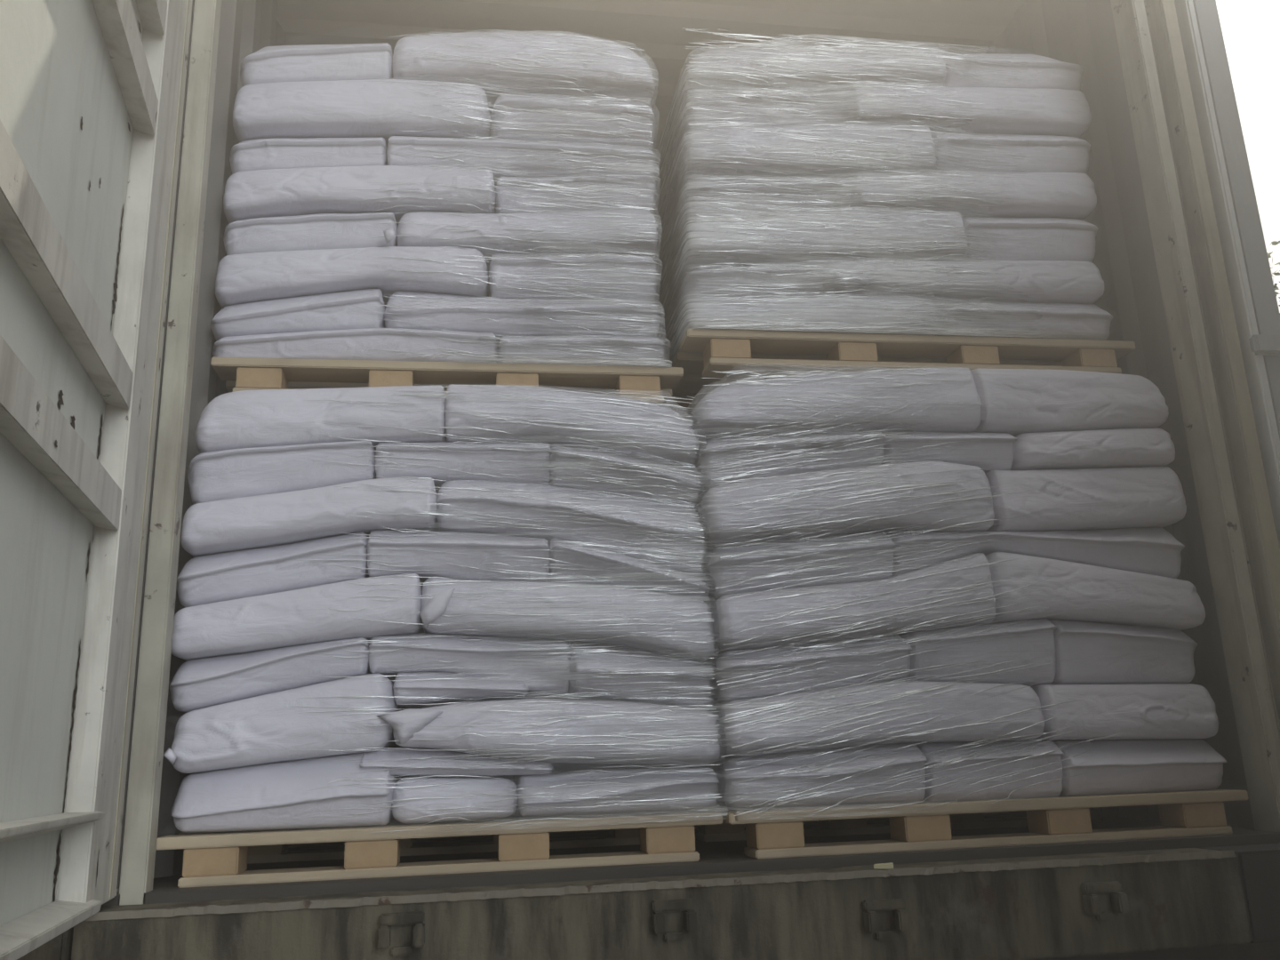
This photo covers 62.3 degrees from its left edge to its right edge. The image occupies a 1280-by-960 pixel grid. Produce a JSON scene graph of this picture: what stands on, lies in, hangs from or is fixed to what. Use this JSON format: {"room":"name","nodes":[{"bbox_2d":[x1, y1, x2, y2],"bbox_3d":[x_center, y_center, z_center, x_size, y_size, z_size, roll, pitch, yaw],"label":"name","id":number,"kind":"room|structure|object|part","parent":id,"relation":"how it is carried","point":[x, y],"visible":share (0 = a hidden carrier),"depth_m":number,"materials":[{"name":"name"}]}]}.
{"room":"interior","nodes":[
{"label":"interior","id":0,"kind":"room"},
{"bbox_2d":[153,0,287,878],"bbox_3d":[-1.440,0.286,5.106,0.030,2.610,5.845,0,-15,-9],"label":"wall","id":1,"kind":"structure","parent":0,"point":[246,27],"depth_m":2.56,"materials":[{"name":"metal"}]},
{"bbox_2d":[16,927,73,959],"bbox_3d":[-1.049,0.836,1.826,0.185,0.155,0.250,0,-15,-9],"label":"trim","id":2,"kind":"structure","parent":1,"relation":"attached to","point":[60,948],"depth_m":1.73,"materials":[{"name":"metal"}]},
{"bbox_2d":[0,0,192,959],"bbox_3d":[-0.831,-0.615,1.643,0.062,2.520,1.183,2,-15,-15],"label":"door","id":3,"kind":"structure","parent":1,"relation":"in","point":[92,92],"depth_m":1.61,"materials":[{"name":"paint"}]},
{"bbox_3d":[-0.766,0.565,1.261,0.052,0.041,0.920,2,-15,-15],"label":"rail","id":4,"kind":"part","parent":3,"relation":"part of","materials":[{"name":"metal"}]},
{"bbox_2d":[116,0,221,905],"bbox_3d":[-0.979,-0.381,2.233,0.098,2.460,0.120,0,-15,-9],"label":"trim","id":5,"kind":"structure","parent":1,"relation":"attached to","point":[148,731],"depth_m":2.08,"materials":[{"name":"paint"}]},
{"bbox_2d":[71,848,1251,959],"bbox_3d":[0.116,0.814,1.936,2.130,0.174,0.164,0,-15,-9],"label":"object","id":6,"kind":"structure","parent":1,"relation":"attached to","point":[1101,903],"depth_m":1.91,"materials":[{"name":"metal"}]},
{"bbox_2d":[873,862,893,869],"bbox_3d":[0.454,0.720,1.977,0.046,0.011,0.023,0,-15,-9],"label":"paper scrap","id":7,"kind":"object","parent":6,"relation":"on","point":[882,866],"visible":1,"depth_m":1.97,"materials":[{"name":"beige paper"}]},
{"bbox_2d":[276,0,1023,300],"bbox_3d":[-0.306,-0.925,5.613,2.475,0.030,5.845,0,-15,-9],"label":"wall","id":8,"kind":"structure","parent":0,"point":[971,26],"depth_m":3.47,"materials":[{"name":"metal"}]},
{"bbox_2d":[100,810,1279,906],"bbox_3d":[-0.203,1.516,4.875,2.455,0.030,5.897,0,-15,-9],"label":"floor","id":9,"kind":"structure","parent":0,"point":[724,856],"depth_m":2.11,"materials":[{"name":"brown wood"}]},
{"bbox_2d":[155,809,722,887],"bbox_3d":[-0.450,0.849,2.551,1.088,0.089,1.080,0,-15,-9],"label":"wooden pallet","id":10,"kind":"object","parent":9,"relation":"on","point":[210,859],"visible":0.73,"depth_m":2.06,"materials":[{"name":"brown wood"}]},
{"bbox_2d":[171,752,400,832],"bbox_3d":[-0.725,0.654,2.235,0.425,0.143,0.432,0,-15,-9],"label":"sack","id":11,"kind":"object","parent":10,"relation":"on","point":[275,796],"visible":0.97,"depth_m":2.06,"materials":[{"name":"white plastic"}]},
{"bbox_2d":[163,673,401,773],"bbox_3d":[-0.733,0.522,2.262,0.431,0.184,0.445,0,-15,-9],"label":"sack","id":12,"kind":"object","parent":11,"relation":"on","point":[264,729],"visible":0.94,"depth_m":2.07,"materials":[{"name":"white plastic"}]},
{"bbox_2d":[168,637,371,711],"bbox_3d":[-0.771,0.434,2.292,0.394,0.136,0.421,0,-15,-9],"label":"sack","id":13,"kind":"object","parent":12,"relation":"on","point":[197,684],"visible":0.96,"depth_m":2.12,"materials":[{"name":"white plastic"}]},
{"bbox_2d":[171,573,424,660],"bbox_3d":[-0.726,0.318,2.325,0.503,0.168,0.434,0,-15,-9],"label":"sack","id":14,"kind":"object","parent":13,"relation":"on","point":[300,616],"visible":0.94,"depth_m":2.13,"materials":[{"name":"white plastic"}]},
{"bbox_2d":[176,531,369,607],"bbox_3d":[-0.785,0.225,2.350,0.389,0.154,0.415,0,-15,-9],"label":"sack","id":15,"kind":"object","parent":14,"relation":"on","point":[209,579],"visible":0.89,"depth_m":2.17,"materials":[{"name":"white plastic"}]},
{"bbox_2d":[180,477,438,557],"bbox_3d":[-0.716,0.114,2.382,0.524,0.162,0.432,0,-15,-9],"label":"sack","id":16,"kind":"object","parent":15,"relation":"on","point":[288,517],"visible":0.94,"depth_m":2.19,"materials":[{"name":"white plastic"}]},
{"bbox_2d":[186,440,376,503],"bbox_3d":[-0.785,0.028,2.404,0.391,0.131,0.413,0,-15,-9],"label":"sack","id":17,"kind":"object","parent":16,"relation":"on","point":[243,472],"visible":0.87,"depth_m":2.23,"materials":[{"name":"white plastic"}]},
{"bbox_2d":[195,385,446,453],"bbox_3d":[-0.709,-0.091,2.445,0.531,0.161,0.420,0,-15,-9],"label":"sack","id":18,"kind":"object","parent":17,"relation":"on","point":[262,418],"visible":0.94,"depth_m":2.25,"materials":[{"name":"white plastic"}]},
{"bbox_2d":[210,356,683,405],"bbox_3d":[-0.505,-0.103,2.933,1.087,0.089,1.000,0,-15,-9],"label":"wooden pallet","id":19,"kind":"object","parent":18,"relation":"on","point":[240,373],"visible":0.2,"depth_m":2.49,"materials":[{"name":"brown wood"}]},
{"bbox_2d":[212,328,497,363],"bbox_3d":[-0.693,-0.270,2.660,0.663,0.088,0.427,0,-15,-9],"label":"sack","id":20,"kind":"object","parent":19,"relation":"on","point":[352,344],"visible":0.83,"depth_m":2.48,"materials":[{"name":"white plastic"}]},
{"bbox_2d":[210,288,385,340],"bbox_3d":[-0.833,-0.356,2.660,0.399,0.140,0.427,0,-15,-9],"label":"sack","id":21,"kind":"object","parent":20,"relation":"on","point":[325,311],"visible":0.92,"depth_m":2.48,"materials":[{"name":"white plastic"}]},
{"bbox_2d":[215,246,488,309],"bbox_3d":[-0.713,-0.450,2.702,0.645,0.159,0.432,0,-15,-9],"label":"sack","id":22,"kind":"object","parent":21,"relation":"on","point":[241,278],"visible":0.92,"depth_m":2.51,"materials":[{"name":"white plastic"}]},
{"bbox_2d":[223,212,397,255],"bbox_3d":[-0.819,-0.556,2.707,0.413,0.132,0.445,0,-15,-9],"label":"sack","id":23,"kind":"object","parent":22,"relation":"on","point":[319,231],"visible":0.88,"depth_m":2.54,"materials":[{"name":"white plastic"}]},
{"bbox_2d":[223,165,495,226],"bbox_3d":[-0.708,-0.661,2.757,0.656,0.156,0.438,0,-15,-9],"label":"sack","id":24,"kind":"object","parent":23,"relation":"on","point":[313,190],"visible":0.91,"depth_m":2.57,"materials":[{"name":"white plastic"}]},
{"bbox_2d":[229,137,387,174],"bbox_3d":[-0.843,-0.763,2.772,0.383,0.134,0.421,0,-15,-9],"label":"sack","id":25,"kind":"object","parent":24,"relation":"on","point":[265,154],"visible":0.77,"depth_m":2.59,"materials":[{"name":"white plastic"}]},
{"bbox_2d":[232,79,490,147],"bbox_3d":[-0.721,-0.891,2.820,0.635,0.176,0.432,0,-15,-9],"label":"sack","id":26,"kind":"object","parent":25,"relation":"on","point":[339,108],"visible":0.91,"depth_m":2.63,"materials":[{"name":"white plastic"}]},
{"bbox_2d":[240,43,392,87],"bbox_3d":[-0.843,-1.014,2.839,0.380,0.161,0.422,0,-15,-9],"label":"sack","id":27,"kind":"object","parent":26,"relation":"on","point":[356,61],"visible":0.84,"depth_m":2.66,"materials":[{"name":"white plastic"}]},
{"bbox_2d":[392,31,655,139],"bbox_3d":[-0.323,-1.055,2.927,0.692,0.170,0.433,0,-15,-9],"label":"sack","id":28,"kind":"object","parent":26,"relation":"on","point":[404,66],"visible":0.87,"depth_m":2.73,"materials":[{"name":"white plastic"}]},
{"bbox_2d":[386,136,656,190],"bbox_3d":[-0.319,-0.785,2.858,0.694,0.113,0.428,0,-15,-9],"label":"sack","id":29,"kind":"object","parent":24,"relation":"on","point":[524,165],"visible":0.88,"depth_m":2.67,"materials":[{"name":"white plastic"}]},
{"bbox_2d":[490,92,655,150],"bbox_3d":[-0.193,-0.903,2.912,0.436,0.145,0.423,0,-15,-9],"label":"sack","id":30,"kind":"object","parent":29,"relation":"on","point":[603,124],"visible":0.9,"depth_m":2.73,"materials":[{"name":"white plastic"}]},
{"bbox_2d":[396,209,657,296],"bbox_3d":[-0.300,-0.585,2.809,0.661,0.135,0.423,0,-15,-9],"label":"sack","id":31,"kind":"object","parent":22,"relation":"on","point":[442,220],"visible":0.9,"depth_m":2.62,"materials":[{"name":"white plastic"}]},
{"bbox_2d":[495,175,657,214],"bbox_3d":[-0.183,-0.679,2.855,0.422,0.124,0.420,0,-15,-9],"label":"sack","id":32,"kind":"object","parent":31,"relation":"on","point":[636,183],"visible":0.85,"depth_m":2.67,"materials":[{"name":"white plastic"}]},
{"bbox_2d":[384,290,660,347],"bbox_3d":[-0.305,-0.365,2.747,0.682,0.111,0.428,0,-15,-9],"label":"sack","id":33,"kind":"object","parent":20,"relation":"on","point":[514,320],"visible":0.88,"depth_m":2.56,"materials":[{"name":"white plastic"}]},
{"bbox_2d":[488,253,658,301],"bbox_3d":[-0.186,-0.470,2.796,0.431,0.133,0.423,0,-15,-9],"label":"sack","id":34,"kind":"object","parent":33,"relation":"on","point":[518,267],"visible":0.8,"depth_m":2.61,"materials":[{"name":"white plastic"}]},
{"bbox_2d":[346,29,671,389],"bbox_3d":[-0.505,-0.673,2.800,1.097,0.953,0.473,0,-15,-9],"label":"film","id":35,"kind":"object","parent":19,"relation":"on","point":[556,245],"visible":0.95,"depth_m":2.65,"materials":[{"name":"white"}]},
{"bbox_2d":[496,335,667,367],"bbox_3d":[-0.162,-0.273,2.746,0.423,0.090,0.426,0,-15,-9],"label":"sack","id":36,"kind":"object","parent":19,"relation":"on","point":[601,343],"visible":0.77,"depth_m":2.56,"materials":[{"name":"white plastic"}]},
{"bbox_2d":[391,776,517,823],"bbox_3d":[-0.397,0.683,2.288,0.262,0.090,0.414,0,-15,-9],"label":"sack","id":37,"kind":"object","parent":10,"relation":"on","point":[492,785],"visible":0.94,"depth_m":2.10,"materials":[{"name":"white plastic"}]},
{"bbox_2d":[360,747,554,775],"bbox_3d":[-0.395,0.614,2.307,0.396,0.062,0.414,0,-15,-9],"label":"sack","id":38,"kind":"object","parent":37,"relation":"on","point":[443,767],"visible":0.96,"depth_m":2.13,"materials":[{"name":"white plastic"}]},
{"bbox_2d":[288,385,729,832],"bbox_3d":[-0.418,0.287,2.384,1.138,0.934,0.480,0,-15,-9],"label":"film","id":39,"kind":"object","parent":10,"relation":"on","point":[671,403],"visible":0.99,"depth_m":2.23,"materials":[{"name":"white"}]},
{"bbox_2d":[513,767,719,816],"bbox_3d":[-0.063,0.682,2.334,0.429,0.088,0.429,0,-15,-9],"label":"sack","id":40,"kind":"object","parent":10,"relation":"on","point":[708,786],"visible":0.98,"depth_m":2.16,"materials":[{"name":"white plastic"}]},
{"bbox_2d":[376,698,720,765],"bbox_3d":[-0.201,0.565,2.337,0.709,0.146,0.442,0,-15,-9],"label":"sack","id":41,"kind":"object","parent":40,"relation":"on","point":[410,724],"visible":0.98,"depth_m":2.15,"materials":[{"name":"white plastic"}]},
{"bbox_2d":[392,672,528,710],"bbox_3d":[-0.394,0.470,2.349,0.284,0.066,0.410,0,-15,-9],"label":"sack","id":42,"kind":"object","parent":41,"relation":"on","point":[464,689],"visible":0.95,"depth_m":2.17,"materials":[{"name":"white plastic"}]},
{"bbox_2d":[368,633,570,698],"bbox_3d":[-0.378,0.425,2.363,0.426,0.130,0.411,0,-15,-9],"label":"sack","id":43,"kind":"object","parent":41,"relation":"on","point":[474,654],"visible":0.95,"depth_m":2.20,"materials":[{"name":"white plastic"}]},
{"bbox_2d":[560,642,714,708],"bbox_3d":[-0.017,0.455,2.406,0.321,0.145,0.422,0,-15,-9],"label":"sack","id":44,"kind":"object","parent":41,"relation":"on","point":[589,663],"visible":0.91,"depth_m":2.23,"materials":[{"name":"white plastic"}]},
{"bbox_2d":[419,576,714,662],"bbox_3d":[-0.172,0.335,2.404,0.638,0.190,0.442,0,-15,-9],"label":"sack","id":45,"kind":"object","parent":44,"relation":"on","point":[442,603],"visible":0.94,"depth_m":2.22,"materials":[{"name":"white plastic"}]},
{"bbox_2d":[366,529,550,586],"bbox_3d":[-0.409,0.201,2.411,0.394,0.116,0.425,0,-15,-9],"label":"sack","id":46,"kind":"object","parent":45,"relation":"on","point":[503,547],"visible":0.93,"depth_m":2.23,"materials":[{"name":"white plastic"}]},
{"bbox_2d":[546,537,710,600],"bbox_3d":[-0.045,0.234,2.463,0.363,0.135,0.420,0,-15,-9],"label":"sack","id":47,"kind":"object","parent":45,"relation":"on","point":[610,562],"visible":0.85,"depth_m":2.28,"materials":[{"name":"white plastic"}]},
{"bbox_2d":[436,480,709,576],"bbox_3d":[-0.166,0.143,2.467,0.607,0.215,0.423,0,-15,-9],"label":"sack","id":48,"kind":"object","parent":47,"relation":"on","point":[511,507],"visible":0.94,"depth_m":2.29,"materials":[{"name":"white plastic"}]},
{"bbox_2d":[374,441,551,496],"bbox_3d":[-0.409,0.004,2.472,0.391,0.095,0.411,0,-15,-9],"label":"sack","id":49,"kind":"object","parent":48,"relation":"on","point":[464,459],"visible":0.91,"depth_m":2.30,"materials":[{"name":"white plastic"}]},
{"bbox_2d":[548,445,705,509],"bbox_3d":[-0.050,0.029,2.514,0.358,0.142,0.427,0,-15,-9],"label":"sack","id":50,"kind":"object","parent":48,"relation":"on","point":[609,472],"visible":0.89,"depth_m":2.33,"materials":[{"name":"white plastic"}]},
{"bbox_2d":[445,384,700,469],"bbox_3d":[-0.170,-0.080,2.525,0.584,0.179,0.426,0,-15,-9],"label":"sack","id":51,"kind":"object","parent":50,"relation":"on","point":[488,404],"visible":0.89,"depth_m":2.33,"materials":[{"name":"white plastic"}]},
{"bbox_2d":[693,789,1248,858],"bbox_3d":[0.665,0.849,2.705,1.155,0.089,1.080,0,-15,-9],"label":"wooden pallet","id":52,"kind":"object","parent":9,"relation":"on","point":[772,833],"visible":0.6,"depth_m":2.22,"materials":[{"name":"brown wood"}]},
{"bbox_2d":[689,743,927,808],"bbox_3d":[0.362,0.666,2.386,0.449,0.124,0.427,0,-15,-9],"label":"sack","id":53,"kind":"object","parent":52,"relation":"on","point":[743,789],"visible":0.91,"depth_m":2.21,"materials":[{"name":"white plastic"}]},
{"bbox_2d":[708,680,1045,756],"bbox_3d":[0.500,0.549,2.435,0.734,0.148,0.437,0,-15,-9],"label":"sack","id":54,"kind":"object","parent":53,"relation":"on","point":[1027,698],"visible":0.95,"depth_m":2.25,"materials":[{"name":"white plastic"}]},
{"bbox_2d":[702,634,911,703],"bbox_3d":[0.350,0.444,2.446,0.442,0.133,0.424,0,-15,-9],"label":"sack","id":55,"kind":"object","parent":54,"relation":"on","point":[856,665],"visible":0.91,"depth_m":2.27,"materials":[{"name":"white plastic"}]},
{"bbox_2d":[708,552,995,655],"bbox_3d":[0.447,0.306,2.495,0.646,0.207,0.432,0,-15,-9],"label":"sack","id":56,"kind":"object","parent":55,"relation":"on","point":[732,616],"visible":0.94,"depth_m":2.29,"materials":[{"name":"white plastic"}]},
{"bbox_2d":[698,530,895,601],"bbox_3d":[0.332,0.222,2.505,0.437,0.142,0.421,0,-15,-9],"label":"sack","id":57,"kind":"object","parent":56,"relation":"on","point":[716,572],"visible":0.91,"depth_m":2.33,"materials":[{"name":"white plastic"}]},
{"bbox_2d":[696,461,994,550],"bbox_3d":[0.451,0.090,2.549,0.693,0.191,0.442,0,-15,-9],"label":"sack","id":58,"kind":"object","parent":57,"relation":"on","point":[972,507],"visible":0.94,"depth_m":2.35,"materials":[{"name":"white plastic"}]},
{"bbox_2d":[691,430,886,491],"bbox_3d":[0.321,-0.008,2.566,0.448,0.134,0.420,0,-15,-9],"label":"sack","id":59,"kind":"object","parent":58,"relation":"on","point":[705,456],"visible":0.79,"depth_m":2.39,"materials":[{"name":"white plastic"}]},
{"bbox_2d":[688,367,980,441],"bbox_3d":[0.432,-0.143,2.620,0.692,0.176,0.419,0,-15,-9],"label":"sack","id":60,"kind":"object","parent":59,"relation":"on","point":[958,410],"visible":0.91,"depth_m":2.43,"materials":[{"name":"white plastic"}]},
{"bbox_2d":[672,328,1135,408],"bbox_3d":[0.619,-0.188,3.094,1.176,0.089,1.000,0,-15,-9],"label":"wooden pallet","id":61,"kind":"object","parent":60,"relation":"on","point":[723,350],"visible":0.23,"depth_m":2.64,"materials":[{"name":"brown wood"}]},
{"bbox_2d":[669,295,938,361],"bbox_3d":[0.414,-0.371,2.821,0.671,0.115,0.429,0,-15,-9],"label":"sack","id":62,"kind":"object","parent":61,"relation":"on","point":[732,306],"visible":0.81,"depth_m":2.63,"materials":[{"name":"white plastic"}]},
{"bbox_2d":[664,265,825,342],"bbox_3d":[0.266,-0.453,2.822,0.368,0.117,0.422,0,-15,-9],"label":"sack","id":63,"kind":"object","parent":62,"relation":"on","point":[692,283],"visible":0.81,"depth_m":2.64,"materials":[{"name":"white plastic"}]},
{"bbox_2d":[662,210,967,319],"bbox_3d":[0.456,-0.580,2.883,0.751,0.181,0.430,0,-15,-9],"label":"sack","id":64,"kind":"object","parent":63,"relation":"on","point":[752,258],"visible":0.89,"depth_m":2.69,"materials":[{"name":"white plastic"}]},
{"bbox_2d":[662,177,852,279],"bbox_3d":[0.308,-0.679,2.893,0.451,0.151,0.417,0,-15,-9],"label":"sack","id":65,"kind":"object","parent":64,"relation":"on","point":[757,188],"visible":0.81,"depth_m":2.72,"materials":[{"name":"white plastic"}]},
{"bbox_2d":[661,123,935,235],"bbox_3d":[0.422,-0.828,2.947,0.685,0.171,0.425,0,-15,-9],"label":"sack","id":66,"kind":"object","parent":65,"relation":"on","point":[753,140],"visible":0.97,"depth_m":2.75,"materials":[{"name":"white plastic"}]},
{"bbox_2d":[664,93,847,193],"bbox_3d":[0.313,-0.938,2.965,0.447,0.155,0.416,0,-15,-9],"label":"sack","id":67,"kind":"object","parent":66,"relation":"on","point":[755,116],"visible":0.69,"depth_m":2.78,"materials":[{"name":"white plastic"}]},
{"bbox_2d":[663,46,946,157],"bbox_3d":[0.451,-1.072,3.017,0.730,0.175,0.426,0,-15,-9],"label":"sack","id":68,"kind":"object","parent":67,"relation":"on","point":[842,65],"visible":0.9,"depth_m":2.83,"materials":[{"name":"white plastic"}]},
{"bbox_2d":[846,85,1091,137],"bbox_3d":[0.882,-0.976,3.060,0.718,0.153,0.425,0,-15,-9],"label":"sack","id":69,"kind":"object","parent":66,"relation":"on","point":[1037,111],"visible":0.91,"depth_m":2.87,"materials":[{"name":"white plastic"}]},
{"bbox_2d":[942,53,1083,90],"bbox_3d":[1.019,-1.101,3.120,0.436,0.148,0.417,0,-15,-9],"label":"sack","id":70,"kind":"object","parent":69,"relation":"on","point":[1010,70],"visible":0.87,"depth_m":2.94,"materials":[{"name":"white plastic"}]},
{"bbox_2d":[850,172,1096,220],"bbox_3d":[0.872,-0.727,2.989,0.705,0.147,0.430,0,-15,-9],"label":"sack","id":71,"kind":"object","parent":64,"relation":"on","point":[1025,195],"visible":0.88,"depth_m":2.81,"materials":[{"name":"white plastic"}]},
{"bbox_2d":[931,132,1091,174],"bbox_3d":[0.991,-0.846,3.045,0.480,0.161,0.421,0,-15,-9],"label":"sack","id":72,"kind":"object","parent":71,"relation":"on","point":[1008,153],"visible":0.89,"depth_m":2.86,"materials":[{"name":"white plastic"}]},
{"bbox_2d":[823,260,1103,303],"bbox_3d":[0.825,-0.481,2.915,0.779,0.128,0.431,0,-15,-9],"label":"sack","id":73,"kind":"object","parent":62,"relation":"on","point":[1032,281],"visible":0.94,"depth_m":2.74,"materials":[{"name":"white plastic"}]},
{"bbox_2d":[962,216,1098,262],"bbox_3d":[1.017,-0.602,2.984,0.400,0.155,0.419,0,-15,-9],"label":"sack","id":74,"kind":"object","parent":73,"relation":"on","point":[1048,238],"visible":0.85,"depth_m":2.80,"materials":[{"name":"white plastic"}]},
{"bbox_2d":[657,27,1034,362],"bbox_3d":[0.658,-0.735,2.961,1.202,0.902,0.473,0,-15,-9],"label":"film","id":75,"kind":"object","parent":61,"relation":"on","point":[804,319],"visible":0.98,"depth_m":2.72,"materials":[{"name":"white"}]},
{"bbox_2d":[912,300,1113,361],"bbox_3d":[0.981,-0.376,2.914,0.490,0.114,0.426,0,-15,-9],"label":"sack","id":76,"kind":"object","parent":61,"relation":"on","point":[1047,320],"visible":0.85,"depth_m":2.74,"materials":[{"name":"white plastic"}]},
{"bbox_2d":[900,618,1056,686],"bbox_3d":[0.734,0.426,2.515,0.354,0.144,0.418,0,-15,-9],"label":"sack","id":77,"kind":"object","parent":54,"relation":"on","point":[1038,647],"visible":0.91,"depth_m":2.34,"materials":[{"name":"white plastic"}]},
{"bbox_2d":[685,364,1127,815],"bbox_3d":[0.696,0.258,2.546,1.203,1.002,0.484,0,-15,-9],"label":"film","id":78,"kind":"object","parent":52,"relation":"on","point":[706,389],"visible":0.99,"depth_m":2.31,"materials":[{"name":"white"}]},
{"bbox_2d":[916,740,1064,802],"bbox_3d":[0.735,0.670,2.447,0.324,0.124,0.423,0,-15,-9],"label":"sack","id":79,"kind":"object","parent":52,"relation":"on","point":[1053,788],"visible":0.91,"depth_m":2.27,"materials":[{"name":"white plastic"}]},
{"bbox_2d":[1052,739,1227,796],"bbox_3d":[1.088,0.674,2.502,0.406,0.119,0.424,0,-15,-9],"label":"sack","id":80,"kind":"object","parent":52,"relation":"on","point":[1117,767],"visible":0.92,"depth_m":2.32,"materials":[{"name":"white plastic"}]},
{"bbox_2d":[990,683,1218,742],"bbox_3d":[1.068,0.560,2.526,0.428,0.129,0.430,0,-15,-9],"label":"sack","id":81,"kind":"object","parent":80,"relation":"on","point":[1145,711],"visible":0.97,"depth_m":2.33,"materials":[{"name":"white plastic"}]},
{"bbox_2d":[1048,619,1197,684],"bbox_3d":[1.083,0.432,2.570,0.369,0.150,0.417,0,-15,-9],"label":"sack","id":82,"kind":"object","parent":81,"relation":"on","point":[1090,652],"visible":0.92,"depth_m":2.39,"materials":[{"name":"white plastic"}]},
{"bbox_2d":[985,552,1205,630],"bbox_3d":[1.018,0.294,2.588,0.527,0.182,0.434,0,-15,-9],"label":"sack","id":83,"kind":"object","parent":82,"relation":"on","point":[1092,593],"visible":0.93,"depth_m":2.38,"materials":[{"name":"white plastic"}]},
{"bbox_2d":[887,527,1184,578],"bbox_3d":[0.901,0.210,2.604,0.734,0.131,0.411,0,-15,-9],"label":"sack","id":84,"kind":"object","parent":83,"relation":"on","point":[1148,550],"visible":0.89,"depth_m":2.44,"materials":[{"name":"white plastic"}]},
{"bbox_2d":[985,466,1186,531],"bbox_3d":[1.033,0.086,2.652,0.498,0.162,0.422,0,-15,-9],"label":"sack","id":85,"kind":"object","parent":84,"relation":"on","point":[1114,498],"visible":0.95,"depth_m":2.46,"materials":[{"name":"white plastic"}]},
{"bbox_2d":[881,432,1016,473],"bbox_3d":[0.696,-0.027,2.633,0.329,0.093,0.415,0,-15,-9],"label":"sack","id":86,"kind":"object","parent":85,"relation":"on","point":[996,452],"visible":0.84,"depth_m":2.46,"materials":[{"name":"white plastic"}]},
{"bbox_2d":[1010,428,1175,470],"bbox_3d":[1.062,-0.034,2.692,0.425,0.107,0.419,0,-15,-9],"label":"sack","id":87,"kind":"object","parent":85,"relation":"on","point":[1120,447],"visible":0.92,"depth_m":2.50,"materials":[{"name":"white plastic"}]},
{"bbox_2d":[971,368,1168,436],"bbox_3d":[1.016,-0.148,2.717,0.506,0.161,0.416,0,-15,-9],"label":"sack","id":88,"kind":"object","parent":87,"relation":"on","point":[1014,402],"visible":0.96,"depth_m":2.52,"materials":[{"name":"white plastic"}]},
{"bbox_2d":[985,0,1254,828],"bbox_3d":[0.915,0.299,5.478,0.030,2.610,5.845,0,-15,-9],"label":"wall","id":89,"kind":"structure","parent":0,"point":[1082,33],"depth_m":2.89,"materials":[{"name":"metal"}]},
{"bbox_2d":[1110,0,1279,831],"bbox_3d":[1.377,-0.389,2.612,0.140,2.415,0.120,0,-15,-9],"label":"trim","id":90,"kind":"structure","parent":89,"relation":"attached to","point":[1240,577],"depth_m":2.54,"materials":[{"name":"paint"}]},
{"bbox_2d":[1160,0,1279,627],"bbox_3d":[1.416,-0.407,2.558,0.036,2.410,0.004,0,-15,-9],"label":"trim","id":91,"kind":"structure","parent":89,"relation":"attached to","point":[1268,532],"depth_m":2.56,"materials":[{"name":"paint"}]},
{"bbox_2d":[1174,0,1279,549],"bbox_3d":[1.423,-0.306,3.139,0.115,2.510,1.205,0,-15,-9],"label":"door","id":92,"kind":"structure","parent":89,"relation":"in","point":[1255,307],"depth_m":2.64,"materials":[{"name":"grey paint"}]},
{"bbox_3d":[1.436,-0.302,3.153,0.085,2.510,1.180,0,-15,-9],"label":"panel","id":93,"kind":"part","parent":92,"relation":"part of","materials":[{"name":"grey paint"}]},
{"bbox_2d":[1200,843,1279,943],"bbox_3d":[1.360,0.829,2.149,0.395,0.167,0.129,0,-15,-9],"label":"trim","id":94,"kind":"structure","parent":89,"relation":"attached to","point":[1259,865],"depth_m":2.07,"materials":[{"name":"metal"}]},
{"label":"outside","id":95,"kind":"structure","parent":0,"visible":0},
{"bbox_3d":[0.307,2.094,1.708,120.000,0.100,120.000,0,-15,-9],"label":"ground","id":96,"kind":"structure","parent":95,"visible":0},
{"bbox_2d":[1267,240,1279,313],"bbox_3d":[14.141,0.002,18.607,5.272,11.604,5.166,0,-15,-9],"label":"tree","id":97,"kind":"object","parent":96,"relation":"on","point":[1273,243],"visible":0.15,"depth_m":20.64,"materials":[{"name":"green plant"}]},
{"bbox_3d":[-0.196,1.925,4.896,1.800,0.430,5.650,0,-15,-9],"label":"trim","id":98,"kind":"structure","parent":96,"relation":"on","visible":0},
{"bbox_2d":[1027,941,1279,959],"bbox_3d":[0.376,1.105,2.106,2.950,0.310,0.270,0,-15,-9],"label":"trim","id":99,"kind":"structure","parent":98,"relation":"attached to","point":[1268,950],"depth_m":2.13,"materials":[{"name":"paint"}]}
]}

